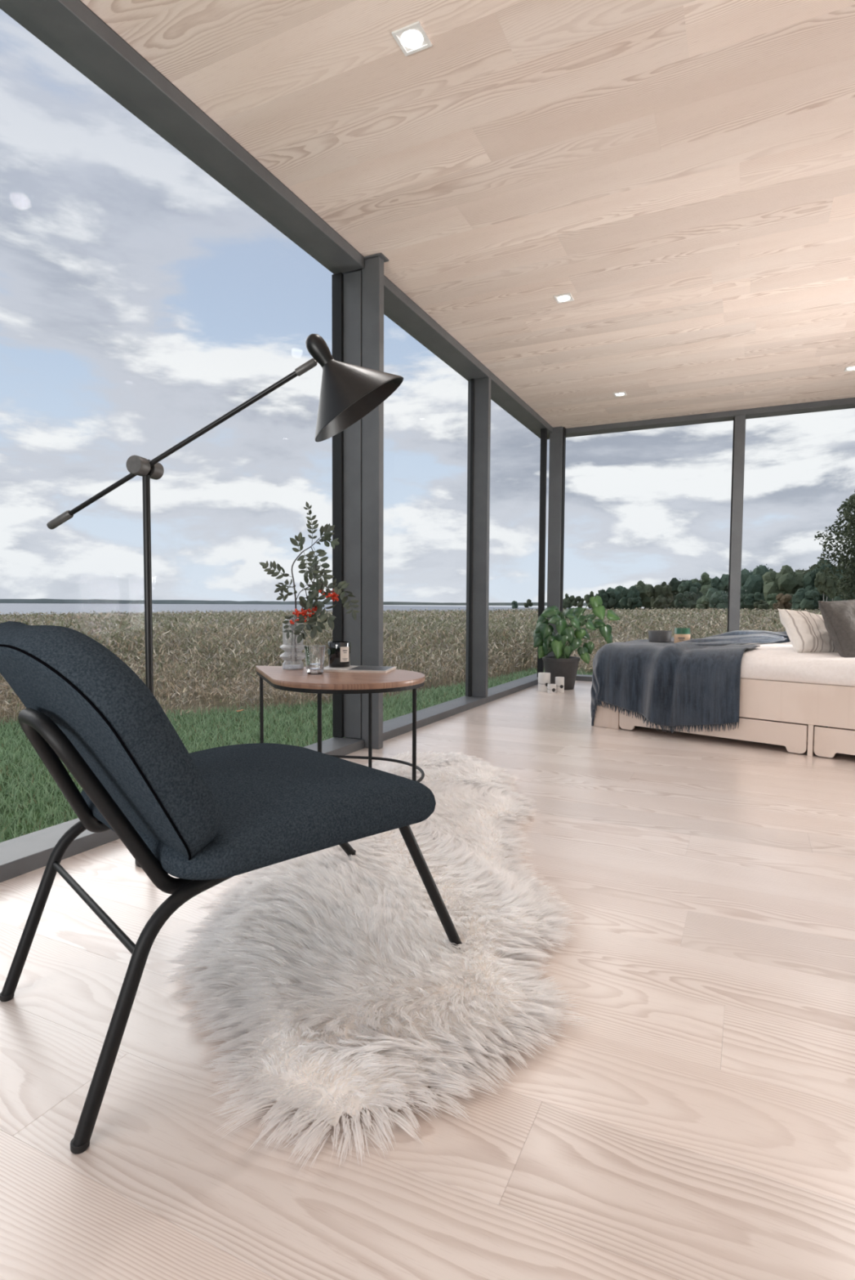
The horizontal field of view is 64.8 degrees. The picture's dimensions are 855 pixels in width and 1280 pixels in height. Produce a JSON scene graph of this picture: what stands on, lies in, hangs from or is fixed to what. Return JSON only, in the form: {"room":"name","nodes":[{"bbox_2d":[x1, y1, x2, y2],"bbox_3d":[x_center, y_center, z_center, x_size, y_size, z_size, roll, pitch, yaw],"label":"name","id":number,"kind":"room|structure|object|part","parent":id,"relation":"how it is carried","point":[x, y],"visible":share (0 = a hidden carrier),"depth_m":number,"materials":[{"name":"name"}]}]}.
{"room":"bedroom","nodes":[
{"label":"bedroom","id":0,"kind":"room"},
{"bbox_2d":[0,680,854,1279],"bbox_3d":[0.996,0.804,2.766,3.540,0.330,8.370,2,3,26],"label":"floor","id":1,"kind":"structure","parent":0,"point":[701,1126],"depth_m":1.10,"materials":[{"name":"beige wood"}]},
{"bbox_2d":[0,0,364,882],"bbox_3d":[-1.073,-0.627,2.247,0.193,2.590,3.220,2,3,26],"label":"window","id":2,"kind":"structure","parent":1,"relation":"on","point":[68,28],"depth_m":2.73,"materials":[{"name":"grey metal"}]},
{"bbox_3d":[-1.093,0.637,2.276,0.183,0.062,3.100,2,3,26],"label":"sill","id":3,"kind":"part","parent":2,"relation":"part of","materials":[{"name":"grey metal"}]},
{"bbox_2d":[46,333,403,867],"bbox_3d":[-0.592,-0.066,1.973,1.137,1.473,0.266,2,3,22],"label":"floor lamp","id":4,"kind":"object","parent":1,"relation":"on","point":[348,393],"visible":0.8,"depth_m":1.86,"materials":[{"name":"black metal"}]},
{"bbox_3d":[-0.832,-0.501,1.936,0.054,0.054,0.038,1,3,16],"label":"joint knob","id":5,"kind":"part","parent":4,"relation":"part of","materials":[{"name":"grey metal"}]},
{"bbox_3d":[-0.815,-0.504,1.994,0.052,0.052,0.043,1,3,16],"label":"joint knob","id":6,"kind":"part","parent":4,"relation":"part of","materials":[{"name":"grey metal"}]},
{"bbox_3d":[-0.721,-0.550,1.930,0.791,0.380,0.015,1,3,16],"label":"arm","id":7,"kind":"part","parent":4,"relation":"part of","materials":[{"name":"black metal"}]},
{"bbox_3d":[-0.179,-0.626,1.773,0.252,0.206,0.264,2,3,26],"label":"lamp shade","id":8,"kind":"part","parent":4,"relation":"part of","materials":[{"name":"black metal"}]},
{"bbox_2d":[361,252,388,749],"bbox_3d":[-0.284,-0.702,3.580,0.128,2.574,0.080,2,3,26],"label":"column","id":9,"kind":"structure","parent":1,"relation":"on","point":[372,273],"depth_m":3.56,"materials":[{"name":"grey metal"}]},
{"bbox_3d":[-0.277,-1.983,3.511,0.128,0.008,0.080,2,3,26],"label":"head plate","id":10,"kind":"part","parent":9,"relation":"part of","materials":[{"name":"grey metal"}]},
{"bbox_2d":[158,751,594,1169],"bbox_3d":[-0.008,0.624,2.166,0.960,0.075,2.546,1,3,10],"label":"sheepskin rug","id":11,"kind":"object","parent":1,"relation":"on","point":[348,987],"visible":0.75,"depth_m":1.34,"materials":[{"name":"white fur"}]},
{"bbox_2d":[0,621,462,1154],"bbox_3d":[-0.358,0.331,1.391,0.938,0.745,0.639,-2,4,-42],"label":"lounge chair","id":12,"kind":"object","parent":11,"relation":"on","point":[204,819],"visible":1,"depth_m":1.05,"materials":[{"name":"black fabric"}]},
{"bbox_3d":[-0.691,0.515,1.427,0.373,0.367,0.026,-2,4,-39],"label":"leg","id":13,"kind":"part","parent":12,"relation":"part of","materials":[{"name":"black metal"}]},
{"bbox_3d":[-0.599,0.154,1.168,0.274,0.370,0.624,-2,4,-42],"label":"backrest","id":14,"kind":"part","parent":12,"relation":"part of","materials":[{"name":"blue fabric"}]},
{"bbox_3d":[-0.371,0.535,1.077,0.026,0.367,0.373,3,4,44],"label":"leg","id":15,"kind":"part","parent":12,"relation":"part of","materials":[{"name":"black metal"}]},
{"bbox_3d":[-0.356,0.309,1.399,0.550,0.094,0.610,-2,4,-42],"label":"seat","id":16,"kind":"part","parent":12,"relation":"part of","materials":[{"name":"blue fabric"}]},
{"bbox_3d":[-0.370,0.470,1.726,0.047,0.316,0.513,3,4,41],"label":"leg","id":17,"kind":"part","parent":12,"relation":"part of","materials":[{"name":"black metal"}]},
{"bbox_3d":[-0.088,0.506,1.339,0.404,0.343,0.038,-2,4,-38],"label":"leg","id":18,"kind":"part","parent":12,"relation":"part of","materials":[{"name":"black metal"}]},
{"bbox_2d":[255,665,425,782],"bbox_3d":[-0.423,0.383,2.635,0.852,0.508,0.579,2,3,26],"label":"side table","id":19,"kind":"object","parent":11,"relation":"on","point":[297,680],"visible":0.65,"depth_m":2.45,"materials":[{"name":"brown wood"}]},
{"bbox_3d":[-0.718,0.376,2.917,0.015,0.488,0.015,2,3,26],"label":"leg","id":20,"kind":"part","parent":19,"relation":"part of","materials":[{"name":"black metal"}]},
{"bbox_2d":[279,617,305,670],"bbox_3d":[-0.556,0.013,2.784,0.110,0.214,0.110,2,3,26],"label":"glass vase","id":21,"kind":"object","parent":19,"relation":"on","point":[286,668],"visible":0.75,"depth_m":2.78,"materials":[{"name":"grey"}]},
{"bbox_2d":[258,502,359,661],"bbox_3d":[-0.464,-0.237,2.742,0.413,0.657,0.200,2,3,26],"label":"branch","id":22,"kind":"object","parent":21,"relation":"in","point":[317,587],"visible":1,"depth_m":2.73,"materials":[{"name":"green plant"}]},
{"bbox_3d":[-0.505,-0.165,2.784,0.120,0.506,0.028,0,3,0],"label":"stem","id":23,"kind":"part","parent":22,"relation":"part of","materials":[{"name":"plant"}]},
{"bbox_2d":[303,644,325,674],"bbox_3d":[-0.433,0.077,2.592,0.083,0.108,0.083,2,3,26],"label":"water glass","id":24,"kind":"object","parent":19,"relation":"on","point":[306,648],"visible":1,"depth_m":2.58,"materials":[{"name":"clear glass"}]},
{"bbox_3d":[-0.370,0.411,2.313,0.015,0.488,0.015,2,3,26],"label":"leg","id":25,"kind":"part","parent":19,"relation":"part of","materials":[{"name":"black metal"}]},
{"bbox_2d":[317,665,395,673],"bbox_3d":[-0.286,0.118,2.746,0.282,0.010,0.182,1,3,10],"label":"magazine","id":26,"kind":"object","parent":19,"relation":"on","point":[352,668],"visible":0.82,"depth_m":2.69,"materials":[{"name":"beige paper"}]},
{"bbox_2d":[327,640,350,666],"bbox_3d":[-0.366,0.059,2.800,0.095,0.102,0.095,2,3,26],"label":"candle jar","id":27,"kind":"object","parent":26,"relation":"on","point":[339,651],"visible":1,"depth_m":2.76,"materials":[{"name":"black glass"}]},
{"bbox_2d":[350,666,392,670],"bbox_3d":[-0.227,0.114,2.736,0.149,0.001,0.167,1,3,10],"label":"book","id":28,"kind":"object","parent":26,"relation":"on","point":[354,668],"depth_m":2.73,"materials":[{"name":"grey paper"}]},
{"bbox_3d":[-0.242,0.383,2.844,0.015,0.488,0.015,2,3,26],"label":"leg","id":29,"kind":"part","parent":19,"relation":"part of","materials":[{"name":"black metal"}]},
{"bbox_3d":[-0.048,0.404,2.466,0.015,0.488,0.015,2,3,26],"label":"leg","id":30,"kind":"part","parent":19,"relation":"part of","materials":[{"name":"black metal"}]},
{"bbox_2d":[342,268,490,741],"bbox_3d":[0.004,-0.741,4.484,0.183,2.590,1.850,2,3,26],"label":"window","id":31,"kind":"structure","parent":1,"relation":"on","point":[398,308],"depth_m":5.22,"materials":[{"name":"grey metal"}]},
{"bbox_3d":[0.002,0.520,4.563,0.183,0.062,1.775,2,3,26],"label":"sill","id":32,"kind":"part","parent":31,"relation":"part of","materials":[{"name":"grey metal"}]},
{"bbox_2d":[486,371,552,702],"bbox_3d":[0.840,-0.830,6.229,0.183,2.590,2.075,2,3,26],"label":"window","id":33,"kind":"structure","parent":1,"relation":"on","point":[504,397],"depth_m":6.51,"materials":[{"name":"grey metal"}]},
{"bbox_3d":[0.833,0.432,6.297,0.183,0.062,2.075,2,3,26],"label":"sill","id":34,"kind":"part","parent":33,"relation":"part of","materials":[{"name":"grey metal"}]},
{"bbox_3d":[1.149,-0.860,6.754,0.057,2.473,0.040,2,3,26],"label":"frame","id":35,"kind":"part","parent":33,"relation":"part of","materials":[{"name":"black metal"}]},
{"bbox_2d":[537,672,550,692],"bbox_3d":[1.052,0.379,6.070,0.115,0.165,0.115,2,3,26],"label":"candle holder","id":36,"kind":"object","parent":1,"relation":"on","point":[544,678],"visible":0.91,"depth_m":6.02,"materials":[{"name":"white ceramic"}]},
{"bbox_2d":[546,684,555,693],"bbox_3d":[1.098,0.429,5.950,0.081,0.078,0.082,2,3,26],"label":"candle holder","id":37,"kind":"object","parent":1,"relation":"on","point":[551,688],"visible":1,"depth_m":5.92,"materials":[{"name":"white ceramic"}]},
{"bbox_2d":[546,426,565,656],"bbox_3d":[1.318,-0.872,6.925,0.144,2.574,0.095,2,3,26],"label":"column","id":38,"kind":"structure","parent":1,"relation":"on","point":[557,437],"depth_m":6.87,"materials":[{"name":"grey metal"}]},
{"bbox_2d":[555,676,564,693],"bbox_3d":[1.179,0.398,6.009,0.085,0.135,0.086,2,3,26],"label":"candle holder","id":39,"kind":"object","parent":1,"relation":"on","point":[559,681],"visible":0.89,"depth_m":5.97,"materials":[{"name":"white ceramic"}]},
{"bbox_2d":[533,595,619,689],"bbox_3d":[1.374,0.017,6.307,0.761,0.866,0.356,-1,3,-16],"label":"potted plant","id":40,"kind":"object","parent":1,"relation":"on","point":[560,664],"visible":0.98,"depth_m":6.19,"materials":[{"name":"green plant"}]},
{"bbox_3d":[1.243,0.305,6.280,0.348,0.292,0.348,2,3,26],"label":"pot","id":41,"kind":"part","parent":40,"relation":"part of","materials":[{"name":"grey ceramic"}]},
{"bbox_2d":[565,409,745,681],"bbox_3d":[2.083,-0.848,6.707,1.894,2.590,0.180,2,3,26],"label":"window","id":42,"kind":"structure","parent":1,"relation":"on","point":[739,420],"depth_m":6.26,"materials":[{"name":"grey metal"}]},
{"bbox_3d":[2.114,0.415,6.762,1.727,0.062,0.170,2,3,26],"label":"sill","id":43,"kind":"part","parent":42,"relation":"part of","materials":[{"name":"grey metal"}]},
{"bbox_2d":[593,678,854,757],"bbox_3d":[2.364,0.378,4.250,2.020,0.378,1.620,3,4,42],"label":"frame","id":44,"kind":"object","parent":1,"relation":"on","point":[794,716],"visible":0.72,"depth_m":3.57,"materials":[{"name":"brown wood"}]},
{"bbox_3d":[1.142,0.475,4.293,0.170,0.164,0.020,3,4,42],"label":"corner post","id":45,"kind":"part","parent":44,"relation":"part of","materials":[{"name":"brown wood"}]},
{"bbox_3d":[1.596,0.500,3.876,1.050,0.152,0.019,3,4,42],"label":"drawer","id":46,"kind":"part","parent":44,"relation":"part of","materials":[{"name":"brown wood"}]},
{"bbox_3d":[1.824,0.324,3.657,2.020,0.213,0.022,3,4,42],"label":"panel","id":47,"kind":"part","parent":44,"relation":"part of","materials":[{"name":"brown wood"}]},
{"bbox_2d":[740,641,854,686],"bbox_3d":[2.357,0.102,4.235,2.044,0.172,1.662,3,4,42],"label":"mattress","id":48,"kind":"object","parent":44,"relation":"on","point":[767,661],"visible":0.3,"depth_m":3.56,"materials":[{"name":"white fabric"}]},
{"bbox_2d":[590,630,790,733],"bbox_3d":[1.803,0.282,4.438,1.016,0.680,1.316,3,4,42],"label":"throw blanket","id":49,"kind":"object","parent":48,"relation":"on","point":[695,682],"visible":0.91,"depth_m":3.98,"materials":[{"name":"blue fabric"}]},
{"bbox_2d":[648,630,671,642],"bbox_3d":[1.529,-0.024,4.433,0.146,0.073,0.146,2,3,26],"label":"cup","id":50,"kind":"object","parent":49,"relation":"on","point":[654,636],"visible":1,"depth_m":4.37,"materials":[{"name":"grey ceramic"}]},
{"bbox_2d":[673,627,689,643],"bbox_3d":[1.621,-0.023,4.290,0.096,0.104,0.097,2,3,26],"label":"candle","id":51,"kind":"object","parent":49,"relation":"on","point":[681,634],"visible":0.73,"depth_m":4.25,"materials":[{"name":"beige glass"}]},
{"bbox_3d":[1.622,-0.024,4.290,0.094,0.104,0.094,2,3,26],"label":"glass","id":52,"kind":"part","parent":51,"relation":"part of","materials":[{"name":"green glass"}]},
{"bbox_2d":[777,608,837,653],"bbox_3d":[2.203,-0.030,3.821,0.430,0.294,0.222,0,3,-15],"label":"striped pillow","id":53,"kind":"object","parent":48,"relation":"on","point":[806,632],"visible":0.59,"depth_m":3.74,"materials":[{"name":"beige fabric"}]},
{"bbox_2d":[817,599,854,657],"bbox_3d":[2.397,-0.053,3.669,0.582,0.375,0.253,-1,3,-23],"label":"pillow","id":54,"kind":"object","parent":48,"relation":"on","point":[838,616],"visible":0.89,"depth_m":3.56,"materials":[{"name":"fabric"}]},
{"bbox_3d":[1.996,0.522,3.510,0.024,0.164,0.020,3,4,42],"label":"post","id":55,"kind":"part","parent":44,"relation":"part of","materials":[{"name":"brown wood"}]},
{"bbox_3d":[2.281,0.538,3.248,0.737,0.152,0.019,3,4,42],"label":"drawer","id":56,"kind":"part","parent":44,"relation":"part of","materials":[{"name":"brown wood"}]},
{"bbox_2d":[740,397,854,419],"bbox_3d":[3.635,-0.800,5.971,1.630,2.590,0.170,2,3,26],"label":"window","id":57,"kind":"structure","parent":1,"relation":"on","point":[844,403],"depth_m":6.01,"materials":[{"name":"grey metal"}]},
{"bbox_2d":[79,0,854,428],"bbox_3d":[1.012,-2.042,2.613,3.540,0.220,8.370,2,3,26],"label":"ceiling","id":58,"kind":"structure","parent":0,"point":[683,171],"depth_m":2.74,"materials":[{"name":"beige wood"}]},
{"bbox_2d":[391,21,431,56],"bbox_3d":[-0.049,-1.910,2.141,0.096,0.006,0.096,2,3,26],"label":"recessed light","id":59,"kind":"object","parent":58,"relation":"in","point":[411,38],"visible":1,"depth_m":2.14,"materials":[{"name":"white plastic"}]},
{"bbox_2d":[553,293,573,303],"bbox_3d":[0.799,-2.002,3.944,0.096,0.006,0.096,2,3,26],"label":"recessed light","id":60,"kind":"object","parent":58,"relation":"in","point":[566,297],"visible":1,"depth_m":3.94,"materials":[{"name":"white plastic"}]},
{"bbox_2d":[613,391,626,396],"bbox_3d":[1.640,-2.093,5.735,0.096,0.006,0.096,2,3,26],"label":"recessed light","id":61,"kind":"object","parent":58,"relation":"in","point":[620,393],"visible":1,"depth_m":5.73,"materials":[{"name":"white plastic"}]},
{"bbox_2d":[844,365,854,371],"bbox_3d":[3.203,-2.048,5.077,0.096,0.006,0.096,2,3,26],"label":"recessed light","id":62,"kind":"object","parent":58,"relation":"in","point":[851,367],"visible":1,"depth_m":5.08,"materials":[{"name":"white plastic"}]},
{"label":"outside","id":63,"kind":"structure","parent":0,"visible":0},
{"bbox_2d":[0,598,586,605],"bbox_3d":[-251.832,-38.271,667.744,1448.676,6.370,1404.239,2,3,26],"label":"shore","id":64,"kind":"structure","parent":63,"point":[41,600],"depth_m":906.22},
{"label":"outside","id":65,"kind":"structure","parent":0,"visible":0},
{"bbox_2d":[0,603,591,617],"bbox_3d":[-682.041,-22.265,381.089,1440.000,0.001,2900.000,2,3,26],"label":"sea","id":66,"kind":"structure","parent":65,"point":[6,608],"depth_m":261.26,"materials":[{"name":"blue liquid"}]},
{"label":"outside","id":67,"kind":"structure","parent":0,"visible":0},
{"bbox_2d":[511,600,517,608],"bbox_3d":[42.801,-16.912,326.866,3.164,4.423,4.026,3,4,43],"label":"broadleaf tree","id":68,"kind":"object","parent":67,"point":[514,604],"visible":0.98,"depth_m":325.82,"materials":[{"name":"green plant"}]},
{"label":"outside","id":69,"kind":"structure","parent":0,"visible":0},
{"bbox_2d":[0,608,777,842],"bbox_3d":[185.160,2.749,0.240,506.000,1.125,680.000,2,3,26],"label":"ground","id":70,"kind":"structure","parent":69,"point":[215,698],"depth_m":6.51,"materials":[{"name":"green plant"}]},
{"bbox_2d":[0,607,821,724],"bbox_3d":[48.333,-5.484,129.463,141.154,2.114,309.060,2,3,26],"label":"field","id":71,"kind":"structure","parent":70,"relation":"on","point":[193,642],"depth_m":11.95,"materials":[{"name":"beige plant"}]},
{"bbox_2d":[562,593,574,609],"bbox_3d":[61.053,-16.591,293.652,6.428,7.662,5.826,1,3,12],"label":"broadleaf tree","id":72,"kind":"object","parent":70,"relation":"on","point":[567,601],"visible":0.85,"depth_m":292.13,"materials":[{"name":"green plant"}]},
{"bbox_2d":[571,595,584,607],"bbox_3d":[57.145,-13.906,255.385,4.881,5.754,4.146,3,4,38],"label":"broadleaf tree","id":73,"kind":"object","parent":70,"relation":"on","point":[580,604],"visible":1,"depth_m":254.43,"materials":[{"name":"green plant"}]},
{"bbox_2d":[583,591,594,608],"bbox_3d":[67.166,-16.015,275.992,5.967,8.166,6.584,0,3,-4],"label":"broadleaf tree","id":74,"kind":"object","parent":70,"relation":"on","point":[587,597],"visible":0.5,"depth_m":275.17,"materials":[{"name":"green plant"}]},
{"bbox_2d":[594,589,616,609],"bbox_3d":[64.833,-14.386,246.624,8.232,8.721,8.393,1,3,15],"label":"broadleaf tree","id":75,"kind":"object","parent":70,"relation":"on","point":[608,598],"visible":0.73,"depth_m":243.37,"materials":[{"name":"green plant"}]},
{"bbox_2d":[605,585,622,609],"bbox_3d":[74.144,-16.139,264.316,10.389,10.889,10.190,2,4,31],"label":"broadleaf tree","id":76,"kind":"object","parent":70,"relation":"on","point":[617,590],"visible":0.37,"depth_m":261.23,"materials":[{"name":"green plant"}]},
{"bbox_2d":[617,585,639,609],"bbox_3d":[70.254,-14.247,234.155,7.676,9.772,7.529,1,3,15],"label":"broadleaf tree","id":77,"kind":"object","parent":70,"relation":"on","point":[632,592],"visible":0.69,"depth_m":232.62,"materials":[{"name":"green plant"}]},
{"bbox_2d":[626,596,642,610],"bbox_3d":[58.785,-10.180,190.892,4.362,4.267,4.718,1,3,4],"label":"bush","id":78,"kind":"object","parent":70,"relation":"on","point":[632,602],"visible":0.94,"depth_m":189.91,"materials":[{"name":"green plant"}]},
{"bbox_2d":[633,580,653,609],"bbox_3d":[80.664,-16.189,248.891,12.235,11.608,11.496,2,3,24],"label":"broadleaf tree","id":79,"kind":"object","parent":70,"relation":"on","point":[641,586],"visible":0.44,"depth_m":245.46,"materials":[{"name":"green plant"}]},
{"bbox_2d":[645,581,673,609],"bbox_3d":[75.381,-14.059,218.874,8.574,10.032,8.056,1,3,20],"label":"broadleaf tree","id":80,"kind":"object","parent":70,"relation":"on","point":[664,590],"visible":0.66,"depth_m":217.25,"materials":[{"name":"green plant"}]},
{"bbox_2d":[653,595,671,609],"bbox_3d":[63.164,-9.739,181.099,4.765,4.382,4.478,2,3,26],"label":"bush","id":81,"kind":"object","parent":70,"relation":"on","point":[660,602],"visible":0.96,"depth_m":179.98,"materials":[{"name":"green plant"}]},
{"bbox_2d":[667,577,686,609],"bbox_3d":[87.221,-15.764,234.068,10.620,11.852,11.488,0,3,-9],"label":"broadleaf tree","id":82,"kind":"object","parent":70,"relation":"on","point":[674,583],"visible":0.31,"depth_m":229.86,"materials":[{"name":"green plant"}]},
{"bbox_2d":[673,591,697,610],"bbox_3d":[64.660,-9.479,167.565,5.516,5.772,5.624,-1,3,-21],"label":"bush","id":83,"kind":"object","parent":70,"relation":"on","point":[686,599],"visible":0.86,"depth_m":166.25,"materials":[{"name":"green plant"}]},
{"bbox_2d":[676,580,703,608],"bbox_3d":[78.981,-13.095,199.538,8.717,9.608,6.850,-1,3,-20],"label":"broadleaf tree","id":84,"kind":"object","parent":70,"relation":"on","point":[687,585],"visible":0.44,"depth_m":198.78,"materials":[{"name":"green plant"}]},
{"bbox_2d":[690,572,711,595],"bbox_3d":[88.936,-15.394,216.168,10.385,12.763,11.459,1,3,15],"label":"broadleaf tree","id":85,"kind":"object","parent":70,"relation":"on","point":[705,580],"visible":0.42,"depth_m":214.43,"materials":[{"name":"green plant"}]},
{"bbox_2d":[695,595,712,610],"bbox_3d":[63.868,-8.332,155.046,4.383,3.965,4.664,3,4,44],"label":"bush","id":86,"kind":"object","parent":70,"relation":"on","point":[703,602],"visible":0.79,"depth_m":154.36,"materials":[{"name":"green plant"}]},
{"bbox_2d":[704,573,728,597],"bbox_3d":[79.843,-12.783,183.585,8.321,10.575,6.539,2,3,23],"label":"broadleaf tree","id":87,"kind":"object","parent":70,"relation":"on","point":[717,584],"visible":0.3,"depth_m":182.01,"materials":[{"name":"green plant"}]},
{"bbox_2d":[708,589,728,611],"bbox_3d":[64.050,-8.276,146.630,5.967,5.310,6.083,0,3,-3],"label":"bush","id":88,"kind":"object","parent":70,"relation":"on","point":[718,599],"visible":0.71,"depth_m":144.97,"materials":[{"name":"green plant"}]},
{"bbox_2d":[739,591,762,611],"bbox_3d":[65.818,-7.616,137.209,4.656,4.362,4.305,1,3,12],"label":"bush","id":89,"kind":"object","parent":70,"relation":"on","point":[747,601],"visible":0.86,"depth_m":135.95,"materials":[{"name":"green plant"}]},
{"bbox_2d":[739,564,771,610],"bbox_3d":[79.593,-12.000,163.307,10.104,12.740,10.301,-3,4,-43],"label":"broadleaf tree","id":90,"kind":"object","parent":70,"relation":"on","point":[751,582],"visible":0.48,"depth_m":160.04,"materials":[{"name":"green plant"}]},
{"bbox_2d":[753,599,769,611],"bbox_3d":[62.053,-6.227,125.142,2.781,2.618,3.068,2,4,29],"label":"bush","id":91,"kind":"object","parent":70,"relation":"on","point":[762,604],"visible":0.89,"depth_m":124.39,"materials":[{"name":"green plant"}]},
{"bbox_2d":[764,592,777,609],"bbox_3d":[68.490,-7.312,133.492,3.381,4.119,3.979,0,3,-1],"label":"bush","id":92,"kind":"object","parent":70,"relation":"on","point":[770,598],"visible":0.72,"depth_m":132.71,"materials":[{"name":"green plant"}]},
{"bbox_2d":[772,593,791,612],"bbox_3d":[63.895,-6.528,121.023,3.445,3.821,3.683,1,3,18],"label":"bush","id":93,"kind":"object","parent":70,"relation":"on","point":[783,602],"visible":0.92,"depth_m":120.51,"materials":[{"name":"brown plant"}]},
{"bbox_2d":[761,564,804,599],"bbox_3d":[81.550,-11.185,151.316,11.852,11.182,11.136,1,3,6],"label":"broadleaf tree","id":94,"kind":"object","parent":70,"relation":"on","point":[784,581],"visible":0.61,"depth_m":148.52,"materials":[{"name":"green plant"}]},
{"bbox_2d":[784,593,793,604],"bbox_3d":[70.241,-7.136,127.833,5.156,4.430,4.673,-1,3,-20],"label":"bush","id":95,"kind":"object","parent":70,"relation":"on","point":[791,594],"visible":0.06,"depth_m":126.91,"materials":[{"name":"green plant"}]},
{"bbox_2d":[790,587,819,612],"bbox_3d":[65.363,-6.546,115.910,5.312,5.079,5.211,0,3,-11],"label":"bush","id":96,"kind":"object","parent":70,"relation":"on","point":[802,598],"visible":0.9,"depth_m":114.48,"materials":[{"name":"green plant"}]},
{"bbox_2d":[795,564,814,573],"bbox_3d":[101.335,-13.660,181.220,11.975,13.496,12.745,-1,3,-25],"label":"broadleaf tree","id":97,"kind":"object","parent":70,"relation":"on","point":[812,566],"visible":0.02,"depth_m":179.45,"materials":[{"name":"green plant"}]},
{"bbox_2d":[801,560,833,598],"bbox_3d":[82.745,-11.222,142.611,7.177,11.986,9.133,2,3,22],"label":"broadleaf tree","id":98,"kind":"object","parent":70,"relation":"on","point":[809,577],"visible":0.19,"depth_m":143.00,"materials":[{"name":"green plant"}]},
{"bbox_2d":[813,589,831,601],"bbox_3d":[71.590,-6.986,123.148,4.733,4.685,3.719,3,4,39],"label":"bush","id":99,"kind":"object","parent":70,"relation":"on","point":[820,597],"visible":0.15,"depth_m":122.61,"materials":[{"name":"green plant"}]},
{"bbox_2d":[813,568,834,600],"bbox_3d":[61.645,-7.427,104.778,2.519,7.647,2.780,-2,4,-34],"label":"broadleaf tree","id":100,"kind":"object","parent":70,"relation":"on","point":[824,584],"visible":0.94,"depth_m":104.19,"materials":[{"name":"green plant"}]},
{"bbox_2d":[812,563,851,577],"bbox_3d":[94.697,-12.039,156.023,12.039,12.421,11.130,0,3,-7],"label":"broadleaf tree","id":101,"kind":"object","parent":70,"relation":"on","point":[813,570],"visible":0.02,"depth_m":153.64,"materials":[{"name":"green plant"}]},
{"bbox_2d":[813,489,854,600],"bbox_3d":[15.040,-2.538,22.346,3.935,5.423,4.063,2,3,28],"label":"leafy tree","id":102,"kind":"object","parent":70,"relation":"on","point":[843,562],"visible":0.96,"depth_m":22.61,"materials":[{"name":"green plant"}]},
{"bbox_2d":[828,577,841,600],"bbox_3d":[65.875,-7.318,109.480,2.653,6.901,2.823,0,3,1],"label":"birch tree","id":103,"kind":"object","parent":70,"relation":"on","point":[833,594],"visible":0.31,"depth_m":108.72,"materials":[{"name":"green plant"}]},
{"bbox_2d":[830,569,854,600],"bbox_3d":[78.494,-9.117,123.779,6.265,9.459,7.972,-1,3,-18],"label":"broadleaf tree","id":104,"kind":"object","parent":70,"relation":"on","point":[836,598],"visible":0.09,"depth_m":123.94,"materials":[{"name":"green plant"}]},
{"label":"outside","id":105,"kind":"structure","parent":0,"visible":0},
{"bbox_2d":[523,599,533,608],"bbox_3d":[51.343,-18.089,340.929,4.863,5.452,4.132,-1,3,-21],"label":"broadleaf tree","id":106,"kind":"object","parent":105,"point":[528,603],"visible":1,"depth_m":340.58,"materials":[{"name":"green plant"}]}
]}

